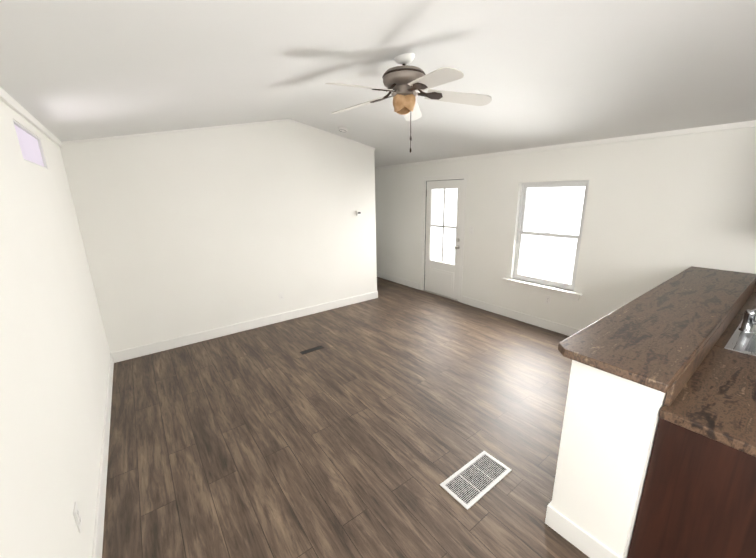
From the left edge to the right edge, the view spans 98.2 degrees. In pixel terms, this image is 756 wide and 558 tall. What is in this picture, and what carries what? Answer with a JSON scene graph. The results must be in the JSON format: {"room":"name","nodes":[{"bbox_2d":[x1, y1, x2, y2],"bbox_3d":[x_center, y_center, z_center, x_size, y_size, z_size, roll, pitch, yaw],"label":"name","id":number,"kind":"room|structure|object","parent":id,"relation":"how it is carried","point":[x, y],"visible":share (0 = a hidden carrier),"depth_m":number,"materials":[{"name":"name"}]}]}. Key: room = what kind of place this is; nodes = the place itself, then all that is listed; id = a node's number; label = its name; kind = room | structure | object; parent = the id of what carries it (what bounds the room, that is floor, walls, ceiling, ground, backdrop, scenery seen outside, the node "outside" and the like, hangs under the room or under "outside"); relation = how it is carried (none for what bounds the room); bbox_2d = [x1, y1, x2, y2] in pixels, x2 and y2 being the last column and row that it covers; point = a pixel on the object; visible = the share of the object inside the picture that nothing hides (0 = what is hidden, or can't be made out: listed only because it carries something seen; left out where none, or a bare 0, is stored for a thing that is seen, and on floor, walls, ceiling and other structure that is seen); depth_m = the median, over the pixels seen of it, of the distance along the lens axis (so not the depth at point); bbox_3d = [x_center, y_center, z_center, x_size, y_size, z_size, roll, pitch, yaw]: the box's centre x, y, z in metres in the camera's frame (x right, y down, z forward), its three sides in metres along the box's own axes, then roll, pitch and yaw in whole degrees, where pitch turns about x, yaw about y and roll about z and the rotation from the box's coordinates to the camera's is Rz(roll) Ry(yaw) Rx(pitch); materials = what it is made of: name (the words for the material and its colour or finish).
{"room":"empty living room","nodes":[
{"label":"empty living room","id":0,"kind":"room"},
{"bbox_2d":[0,99,109,557],"bbox_3d":[-0.958,0.417,0.631,0.120,2.500,7.240,-12,18,-35],"label":"wall","id":1,"kind":"structure","parent":0,"point":[54,358],"depth_m":1.55,"materials":[{"name":"paint"}]},
{"bbox_2d":[13,120,47,168],"bbox_3d":[-2.215,-0.833,2.075,0.036,0.215,0.770,-12,18,-35],"label":"transom","id":2,"kind":"object","parent":1,"relation":"in","point":[31,147],"visible":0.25,"depth_m":2.10,"materials":[{"name":"white glass"}]},
{"bbox_2d":[0,87,62,146],"bbox_3d":[-0.920,-0.617,0.406,0.020,0.056,7.000,-12,18,-35],"label":"crown molding","id":3,"kind":"structure","parent":1,"relation":"attached to","point":[11,102],"depth_m":1.98,"materials":[{"name":"white wood"}]},
{"bbox_2d":[73,502,81,532],"bbox_3d":[-1.361,1.080,1.487,0.007,0.116,0.072,-12,18,-35],"label":"electrical outlet","id":4,"kind":"object","parent":1,"relation":"attached to","point":[77,516],"visible":1,"depth_m":1.48,"materials":[{"name":"white plastic"}]},
{"bbox_2d":[92,352,115,557],"bbox_3d":[-0.883,1.555,0.969,0.016,0.125,7.000,-12,18,-35],"label":"baseboard","id":5,"kind":"structure","parent":1,"relation":"attached to","point":[101,496],"depth_m":2.11,"materials":[{"name":"white wood"}]},
{"bbox_2d":[60,121,376,352],"bbox_3d":[-1.566,-0.796,4.450,3.730,2.950,0.120,-12,18,-35],"label":"wall","id":6,"kind":"structure","parent":0,"point":[185,233],"depth_m":4.09,"materials":[{"name":"paint"}]},
{"bbox_2d":[63,119,374,150],"bbox_3d":[-1.525,-1.814,4.149,3.720,0.511,0.016,-12,18,-35],"label":"crown molding","id":7,"kind":"structure","parent":6,"relation":"attached to","point":[183,130],"depth_m":3.77,"materials":[{"name":"white wood"}]},
{"bbox_2d":[116,291,377,361],"bbox_3d":[-1.485,0.579,4.766,3.713,0.125,0.013,-12,18,-35],"label":"baseboard","id":8,"kind":"structure","parent":6,"relation":"attached to","point":[135,352],"depth_m":4.41,"materials":[{"name":"white wood"}]},
{"bbox_2d":[356,211,362,215],"bbox_3d":[-0.295,-1.059,5.274,0.125,0.078,0.028,-12,18,-35],"label":"thermostat","id":9,"kind":"object","parent":6,"relation":"attached to","point":[359,213],"visible":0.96,"depth_m":5.26,"materials":[{"name":"white plastic"}]},
{"bbox_2d":[102,277,588,557],"bbox_3d":[-0.078,0.938,3.697,4.905,0.080,10.740,-12,18,-35],"label":"floor","id":10,"kind":"structure","parent":0,"point":[370,428],"depth_m":2.51,"materials":[{"name":"brown laminate"}]},
{"bbox_2d":[299,345,324,354],"bbox_3d":[-0.789,0.849,3.923,0.292,0.003,0.082,-12,18,-35],"label":"floor vent","id":11,"kind":"object","parent":10,"relation":"in","point":[311,350],"visible":1,"depth_m":3.91,"materials":[{"name":"black metal"}]},
{"bbox_2d":[440,451,511,509],"bbox_3d":[0.641,1.288,2.127,0.460,0.007,0.215,-12,18,-35],"label":"floor vent","id":12,"kind":"object","parent":10,"relation":"in","point":[471,483],"visible":1,"depth_m":2.11,"materials":[{"name":"white metal"}]},
{"bbox_2d":[551,360,665,557],"bbox_3d":[2.104,0.679,2.338,2.663,1.030,0.335,-12,18,-35],"label":"wall","id":13,"kind":"structure","parent":10,"relation":"on","point":[610,425],"depth_m":1.53,"materials":[{"name":"paint"}]},
{"bbox_2d":[545,505,551,524],"bbox_3d":[1.997,1.086,2.580,2.663,0.125,0.013,-12,18,-35],"label":"baseboard","id":14,"kind":"structure","parent":13,"relation":"attached to","point":[549,509],"depth_m":1.80,"materials":[{"name":"white wood"}]},
{"bbox_2d":[548,501,621,557],"bbox_3d":[1.048,1.337,1.675,0.016,0.125,0.325,-12,18,-35],"label":"baseboard","id":15,"kind":"structure","parent":13,"relation":"attached to","point":[581,539],"depth_m":1.68,"materials":[{"name":"white wood"}]},
{"bbox_2d":[558,266,755,392],"bbox_3d":[2.061,0.159,2.206,2.711,0.040,0.430,-12,18,-35],"label":"countertop","id":16,"kind":"structure","parent":13,"relation":"on","point":[657,337],"depth_m":1.75,"materials":[{"name":"stone"}]},
{"bbox_2d":[664,281,754,407],"bbox_3d":[2.241,0.267,2.109,2.570,0.118,0.020,-12,18,-35],"label":"backsplash","id":17,"kind":"structure","parent":13,"relation":"attached to","point":[681,383],"depth_m":1.68,"materials":[{"name":"brown stone"}]},
{"bbox_2d":[627,420,755,557],"bbox_3d":[1.609,1.013,1.403,0.538,0.870,0.640,-12,18,-35],"label":"base cabinet","id":18,"kind":"object","parent":10,"relation":"on","point":[698,498],"depth_m":1.34,"materials":[{"name":"brown wood"}]},
{"bbox_2d":[659,292,755,459],"bbox_3d":[2.412,0.407,1.870,2.620,0.038,0.651,-12,18,-35],"label":"countertop","id":19,"kind":"structure","parent":18,"relation":"on","point":[718,403],"depth_m":1.40,"materials":[{"name":"brown stone"}]},
{"bbox_2d":[723,324,755,355],"bbox_3d":[2.465,0.453,1.931,0.840,0.173,0.515,-12,18,-35],"label":"sink","id":20,"kind":"object","parent":19,"relation":"in","point":[738,341],"depth_m":1.97,"materials":[{"name":"silver metal"}]},
{"bbox_2d":[739,300,755,331],"bbox_3d":[2.394,0.253,1.972,0.064,0.196,0.273,-12,18,-35],"label":"faucet","id":21,"kind":"object","parent":19,"relation":"on","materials":[{"name":"silver metal"}]},
{"bbox_2d":[0,0,755,166],"bbox_3d":[-0.123,-1.627,3.031,4.905,0.620,10.740,-12,18,-35],"label":"ceiling","id":22,"kind":"structure","parent":0,"point":[541,73],"depth_m":2.07,"materials":[{"name":"paint"}]},
{"bbox_2d":[338,126,347,131],"bbox_3d":[-0.472,-2.023,4.430,0.137,0.058,0.140,-12,18,-35],"label":"smoke detector","id":23,"kind":"object","parent":22,"relation":"attached to","point":[342,129],"visible":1,"depth_m":4.39,"materials":[{"name":"white plastic"}]},
{"bbox_2d":[325,53,491,152],"bbox_3d":[0.165,-1.283,2.408,1.243,0.669,1.275,-12,18,-35],"label":"fan","id":24,"kind":"object","parent":22,"relation":"hanging from","point":[404,81],"visible":0.98,"depth_m":2.36,"materials":[{"name":"white wood"}]},
{"bbox_2d":[375,127,755,329],"bbox_3d":[1.811,-0.704,4.758,0.120,2.500,10.740,-12,18,-35],"label":"wall","id":25,"kind":"structure","parent":0,"point":[660,210],"depth_m":3.65,"materials":[{"name":"paint"}]},
{"bbox_2d":[377,271,419,289],"bbox_3d":[-0.292,-0.199,7.685,0.015,0.125,3.622,-12,18,-35],"label":"baseboard","id":26,"kind":"structure","parent":25,"relation":"attached to","point":[402,281],"depth_m":6.73,"materials":[{"name":"white wood"}]},
{"bbox_2d":[420,174,467,301],"bbox_3d":[1.137,-0.711,5.678,0.128,2.075,0.985,-12,18,-35],"label":"door frame","id":27,"kind":"structure","parent":25,"relation":"attached to","point":[423,212],"depth_m":5.57,"materials":[{"name":"white wood"}]},
{"bbox_2d":[425,179,463,299],"bbox_3d":[1.106,-0.674,5.669,0.120,1.982,0.835,-12,18,-35],"label":"entry door","id":28,"kind":"structure","parent":25,"relation":"in","point":[441,277],"depth_m":5.71,"materials":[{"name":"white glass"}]},
{"bbox_2d":[462,296,580,335],"bbox_3d":[2.239,0.604,4.421,0.015,0.125,2.763,-12,18,-35],"label":"baseboard","id":29,"kind":"structure","parent":25,"relation":"attached to","point":[553,326],"depth_m":4.65,"materials":[{"name":"white wood"}]},
{"bbox_2d":[502,278,581,300],"bbox_3d":[2.169,0.126,4.396,0.110,0.095,1.050,-12,18,-35],"label":"window sill","id":30,"kind":"structure","parent":25,"relation":"attached to","point":[559,292],"depth_m":4.32,"materials":[{"name":"white wood"}]},
{"bbox_2d":[545,295,550,304],"bbox_3d":[2.243,0.279,4.329,0.007,0.116,0.072,-12,18,-35],"label":"outlet","id":31,"kind":"object","parent":25,"relation":"attached to","point":[547,299],"visible":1,"depth_m":4.33,"materials":[{"name":"white plastic"}]},
{"bbox_2d":[513,180,588,290],"bbox_3d":[2.217,-0.576,4.260,0.060,1.330,0.850,-12,18,-35],"label":"window","id":32,"kind":"structure","parent":25,"relation":"in","point":[521,219],"depth_m":4.26,"materials":[{"name":"white glass"}]},
{"bbox_2d":[375,120,755,169],"bbox_3d":[1.736,-1.714,4.452,0.020,0.055,10.500,-12,18,-35],"label":"crown molding","id":33,"kind":"structure","parent":25,"relation":"attached to","point":[746,124],"depth_m":3.53,"materials":[{"name":"white wood"}]},
{"label":"outside","id":34,"kind":"structure","parent":0,"visible":0},
{"bbox_2d":[432,186,584,283],"bbox_3d":[2.337,-1.036,5.407,0.020,4.000,6.000,-12,18,-35],"label":"window glass","id":35,"kind":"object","parent":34,"point":[538,222],"depth_m":5.14,"materials":[{"name":"glass"}]}
]}

